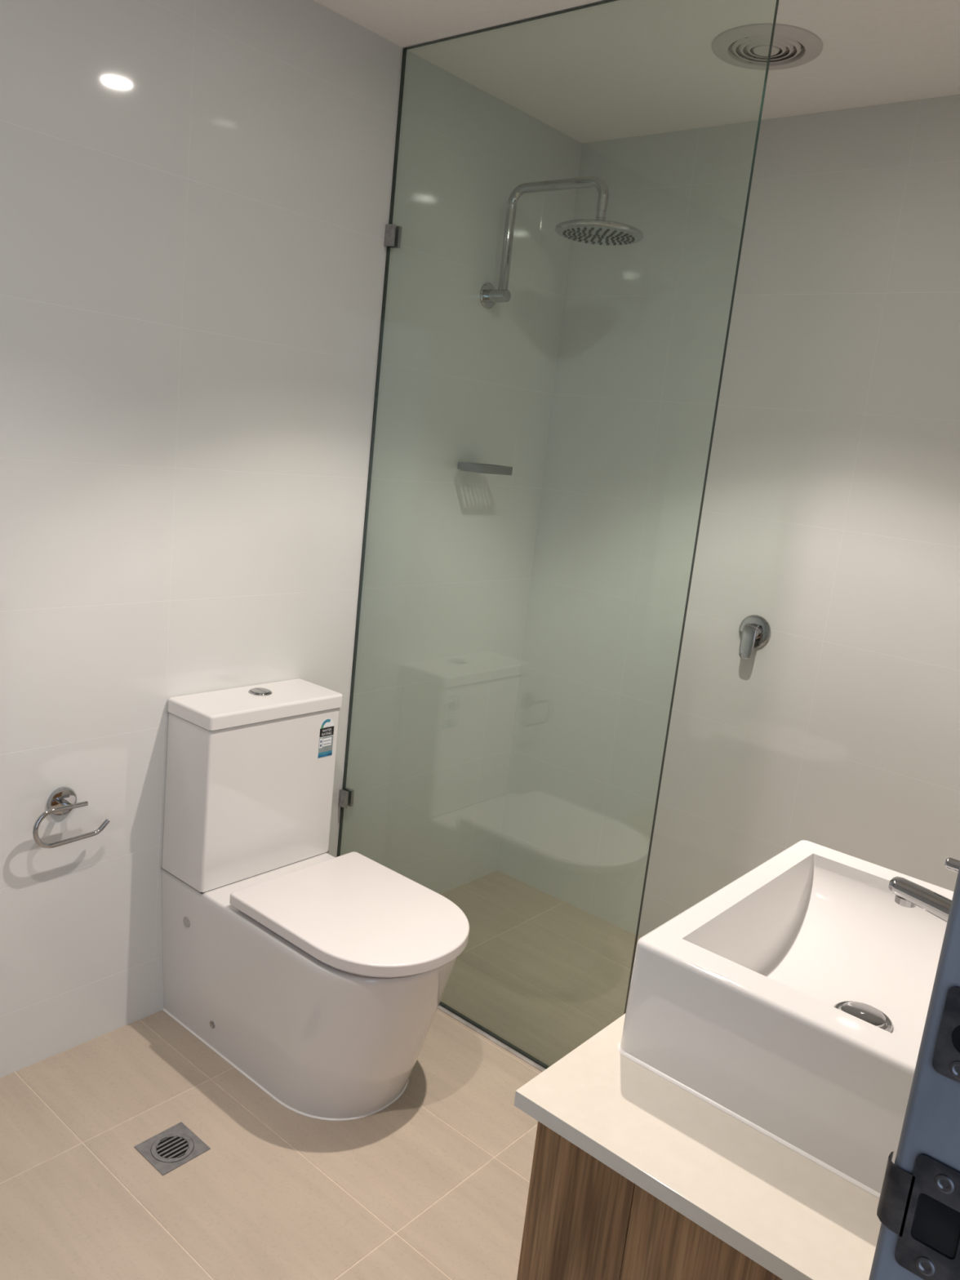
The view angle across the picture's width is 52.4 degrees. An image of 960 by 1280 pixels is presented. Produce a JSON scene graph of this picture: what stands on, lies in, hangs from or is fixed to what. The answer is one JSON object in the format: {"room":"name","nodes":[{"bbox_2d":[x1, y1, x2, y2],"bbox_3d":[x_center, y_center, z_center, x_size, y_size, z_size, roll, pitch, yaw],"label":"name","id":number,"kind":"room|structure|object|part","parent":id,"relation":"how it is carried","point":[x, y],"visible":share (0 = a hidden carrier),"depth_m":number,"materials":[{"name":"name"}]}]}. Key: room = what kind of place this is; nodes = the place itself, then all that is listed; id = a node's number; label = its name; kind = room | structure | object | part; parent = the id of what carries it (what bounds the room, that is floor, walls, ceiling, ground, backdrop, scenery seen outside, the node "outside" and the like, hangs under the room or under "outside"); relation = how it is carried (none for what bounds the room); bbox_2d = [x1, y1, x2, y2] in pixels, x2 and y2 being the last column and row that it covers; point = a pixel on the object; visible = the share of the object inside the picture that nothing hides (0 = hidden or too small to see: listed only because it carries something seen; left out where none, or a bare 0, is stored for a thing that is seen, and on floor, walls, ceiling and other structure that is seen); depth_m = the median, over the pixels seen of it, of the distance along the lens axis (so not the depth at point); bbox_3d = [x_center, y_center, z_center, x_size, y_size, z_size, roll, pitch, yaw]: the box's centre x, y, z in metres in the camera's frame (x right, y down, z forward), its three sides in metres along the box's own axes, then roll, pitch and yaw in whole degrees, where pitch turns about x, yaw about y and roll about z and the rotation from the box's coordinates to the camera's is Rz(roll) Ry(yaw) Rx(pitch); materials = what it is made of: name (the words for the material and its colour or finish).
{"room":"bathroom","nodes":[
{"label":"bathroom","id":0,"kind":"room"},
{"bbox_2d":[0,0,582,1077],"bbox_3d":[-1.183,-0.180,1.710,0.120,2.620,4.100,15,15,38],"label":"wall","id":1,"kind":"structure","parent":0,"point":[195,195],"depth_m":2.26,"materials":[{"name":"tile"}]},
{"bbox_2d":[32,786,110,848],"bbox_3d":[-0.892,0.380,2.111,0.054,0.112,0.172,15,15,38],"label":"toilet roll holder","id":2,"kind":"object","parent":1,"relation":"attached to","point":[63,800],"visible":1,"depth_m":2.10,"materials":[{"name":"silver metal"}]},
{"bbox_3d":[-0.906,0.352,2.119,0.013,0.063,0.063,15,15,38],"label":"wall plate","id":3,"kind":"part","parent":2,"relation":"part of","materials":[{"name":"silver metal"}]},
{"bbox_3d":[-0.890,0.355,2.102,0.015,0.018,0.040,-4,15,-41],"label":"post","id":4,"kind":"part","parent":2,"relation":"part of","materials":[{"name":"silver metal"}]},
{"bbox_2d":[457,462,512,475],"bbox_3d":[0.006,-0.504,2.858,0.119,0.024,0.137,15,15,38],"label":"soap dish","id":5,"kind":"object","parent":1,"relation":"attached to","point":[464,466],"visible":1,"depth_m":2.81,"materials":[{"name":"silver metal"}]},
{"bbox_3d":[-0.025,-0.494,2.797,0.082,0.024,0.002,15,15,38],"label":"rail","id":6,"kind":"part","parent":5,"relation":"part of","materials":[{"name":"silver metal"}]},
{"bbox_3d":[-0.007,-0.507,2.869,0.014,0.024,0.133,15,15,38],"label":"rail","id":7,"kind":"part","parent":5,"relation":"part of","materials":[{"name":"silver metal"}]},
{"bbox_3d":[0.051,-0.491,2.822,0.002,0.024,0.137,15,15,38],"label":"rail","id":8,"kind":"part","parent":5,"relation":"part of","materials":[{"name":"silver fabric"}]},
{"bbox_2d":[480,175,644,308],"bbox_3d":[0.217,-1.069,2.635,0.478,0.332,0.234,15,15,38],"label":"shower","id":9,"kind":"object","parent":1,"relation":"attached to","point":[600,231],"visible":1,"depth_m":2.59,"materials":[{"name":"silver metal"}]},
{"bbox_3d":[0.196,-1.095,2.651,0.334,0.292,0.027,15,15,38],"label":"arm","id":10,"kind":"part","parent":9,"relation":"part of","materials":[{"name":"silver metal"}]},
{"bbox_3d":[0.311,-1.059,2.557,0.204,0.002,0.204,12,13,27],"label":"spray plate","id":11,"kind":"part","parent":9,"relation":"part of","materials":[{"name":"silver metal"}]},
{"bbox_2d":[0,870,640,1279],"bbox_3d":[-0.513,1.244,1.379,2.140,0.120,4.220,15,15,38],"label":"floor","id":12,"kind":"structure","parent":0,"point":[433,1184],"depth_m":2.04,"materials":[{"name":"tile"}]},
{"bbox_2d":[133,1121,210,1176],"bbox_3d":[-0.630,1.041,2.000,0.107,0.002,0.111,15,15,38],"label":"floor drain","id":13,"kind":"object","parent":12,"relation":"on","point":[176,1145],"visible":1,"depth_m":2.00,"materials":[{"name":"silver metal"}]},
{"bbox_2d":[161,678,469,1120],"bbox_3d":[-0.359,0.592,2.267,0.756,0.827,0.395,15,15,38],"label":"toilet","id":14,"kind":"object","parent":12,"relation":"on","point":[322,978],"visible":1,"depth_m":2.22,"materials":[{"name":"ceramic"}]},
{"bbox_3d":[-0.537,0.151,2.369,0.176,0.034,0.395,15,15,38],"label":"cistern lid","id":15,"kind":"part","parent":14,"relation":"part of","materials":[{"name":"ceramic"}]},
{"bbox_3d":[-0.261,0.634,2.188,0.453,0.012,0.352,15,15,38],"label":"seat","id":16,"kind":"part","parent":14,"relation":"part of","materials":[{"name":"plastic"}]},
{"bbox_3d":[-0.388,0.267,2.455,0.001,0.049,0.046,15,15,38],"label":"info panel","id":17,"kind":"part","parent":14,"relation":"part of","materials":[{"name":"white paper"}]},
{"bbox_3d":[-0.258,0.614,2.183,0.489,0.030,0.381,15,15,38],"label":"seat","id":18,"kind":"part","parent":14,"relation":"part of","materials":[{"name":"plastic"}]},
{"bbox_2d":[437,1004,546,1071],"bbox_3d":[-0.067,0.985,2.570,0.987,0.004,0.028,15,15,38],"label":"trim","id":19,"kind":"structure","parent":12,"relation":"on","point":[483,1033],"depth_m":2.48,"materials":[{"name":"metal"}]},
{"bbox_2d":[337,0,778,1068],"bbox_3d":[0.059,-0.184,2.334,0.983,2.394,0.010,15,15,38],"label":"screen","id":20,"kind":"object","parent":19,"relation":"on","point":[404,54],"visible":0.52,"depth_m":2.41,"materials":[{"name":"glass"},{"name":"metal"}]},
{"bbox_2d":[337,787,354,808],"bbox_3d":[-0.381,0.450,2.779,0.029,0.048,0.032,15,15,38],"label":"glass clamp","id":21,"kind":"object","parent":20,"relation":"attached to","point":[345,797],"visible":1,"depth_m":2.77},
{"bbox_3d":[-0.388,0.451,2.771,0.029,0.048,0.010,15,15,38],"label":"plate","id":22,"kind":"part","parent":21,"relation":"part of","materials":[{"name":"silver metal"}]},
{"bbox_3d":[-0.374,0.449,2.787,0.029,0.048,0.010,15,15,38],"label":"plate","id":23,"kind":"part","parent":21,"relation":"part of","materials":[{"name":"silver metal"}]},
{"bbox_2d":[383,223,401,248],"bbox_3d":[-0.222,-1.025,2.477,0.029,0.052,0.032,15,15,38],"label":"glass clamp","id":24,"kind":"object","parent":20,"relation":"attached to","point":[393,234],"visible":1,"depth_m":2.47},
{"bbox_3d":[-0.228,-1.024,2.470,0.029,0.052,0.010,15,15,38],"label":"plate","id":25,"kind":"part","parent":24,"relation":"part of","materials":[{"name":"silver metal"}]},
{"bbox_3d":[-0.214,-1.026,2.486,0.029,0.052,0.010,15,15,38],"label":"plate","id":26,"kind":"part","parent":24,"relation":"part of","materials":[{"name":"silver metal"}]},
{"bbox_2d":[516,1121,782,1279],"bbox_3d":[0.412,0.893,1.268,0.440,0.801,0.768,15,15,38],"label":"vanity cabinet","id":27,"kind":"object","parent":12,"relation":"on","point":[584,1220],"visible":0.11,"depth_m":0.97,"materials":[{"name":"brown wood"}]},
{"bbox_3d":[0.073,0.849,1.056,0.118,0.701,0.016,15,15,38],"label":"panel","id":28,"kind":"part","parent":27,"relation":"part of","materials":[{"name":"brown wood"}]},
{"bbox_2d":[514,1013,881,1279],"bbox_3d":[0.456,0.494,1.186,0.440,0.018,0.784,15,15,38],"label":"benchtop","id":29,"kind":"object","parent":27,"relation":"on","point":[790,1215],"visible":0.44,"depth_m":0.95,"materials":[{"name":"stone"}]},
{"bbox_2d":[617,840,953,1198],"bbox_3d":[0.462,0.420,1.159,0.395,0.138,0.482,15,15,38],"label":"basin","id":30,"kind":"object","parent":29,"relation":"on","point":[792,999],"visible":0.89,"depth_m":1.06,"materials":[{"name":"ceramic"}]},
{"bbox_3d":[0.230,0.892,0.928,0.293,0.701,0.016,15,15,38],"label":"panel","id":31,"kind":"part","parent":27,"relation":"part of","materials":[{"name":"brown wood"}]},
{"bbox_2d":[314,0,959,143],"bbox_3d":[-0.217,-1.194,0.854,2.220,0.100,4.220,15,15,38],"label":"ceiling","id":32,"kind":"structure","parent":0,"point":[620,68],"depth_m":2.27,"materials":[{"name":"paint"}]},
{"bbox_2d":[711,23,822,70],"bbox_3d":[0.637,-1.313,2.170,0.240,0.010,0.240,15,15,38],"label":"exhaust fan","id":33,"kind":"object","parent":32,"relation":"attached to","point":[746,46],"visible":0.96,"depth_m":2.15,"materials":[{"name":"plastic"}]},
{"bbox_2d":[497,93,959,937],"bbox_3d":[0.973,-0.141,2.660,2.220,2.620,0.120,15,15,38],"label":"wall","id":34,"kind":"structure","parent":0,"point":[830,515],"depth_m":2.73,"materials":[{"name":"tile"}]},
{"bbox_2d":[738,614,770,659],"bbox_3d":[0.761,-0.009,2.745,0.094,0.121,0.046,15,15,38],"label":"shower mixer","id":35,"kind":"object","parent":34,"relation":"attached to","point":[754,631],"visible":1,"depth_m":2.73,"materials":[{"name":"silver metal"}]},
{"bbox_3d":[0.755,0.004,2.741,0.043,0.095,0.030,15,15,38],"label":"lever","id":36,"kind":"part","parent":35,"relation":"part of","materials":[{"name":"silver metal"}]},
{"bbox_3d":[0.360,0.233,0.510,0.144,2.620,4.000,15,15,38],"label":"wall","id":37,"kind":"structure","parent":0,"visible":0},
{"bbox_2d":[868,865,959,1279],"bbox_3d":[-0.074,0.443,0.053,0.146,2.060,0.830,15,15,38],"label":"door","id":38,"kind":"structure","parent":37,"relation":"in","point":[918,1208],"depth_m":0.34,"materials":[{"name":"paint"}]},
{"bbox_2d":[888,876,951,922],"bbox_3d":[0.555,0.329,1.070,0.214,0.068,0.054,15,15,38],"label":"spout","id":39,"kind":"object","parent":37,"relation":"attached to","point":[908,894],"visible":0.98,"depth_m":1.10,"materials":[{"name":"silver metal"}]},
{"bbox_2d":[944,857,959,873],"bbox_3d":[0.620,0.288,1.105,0.177,0.072,0.072,15,15,38],"label":"mixer","id":40,"kind":"object","parent":37,"relation":"attached to","point":[953,864],"visible":0.96,"depth_m":1.15,"materials":[{"name":"silver metal"}]}
]}

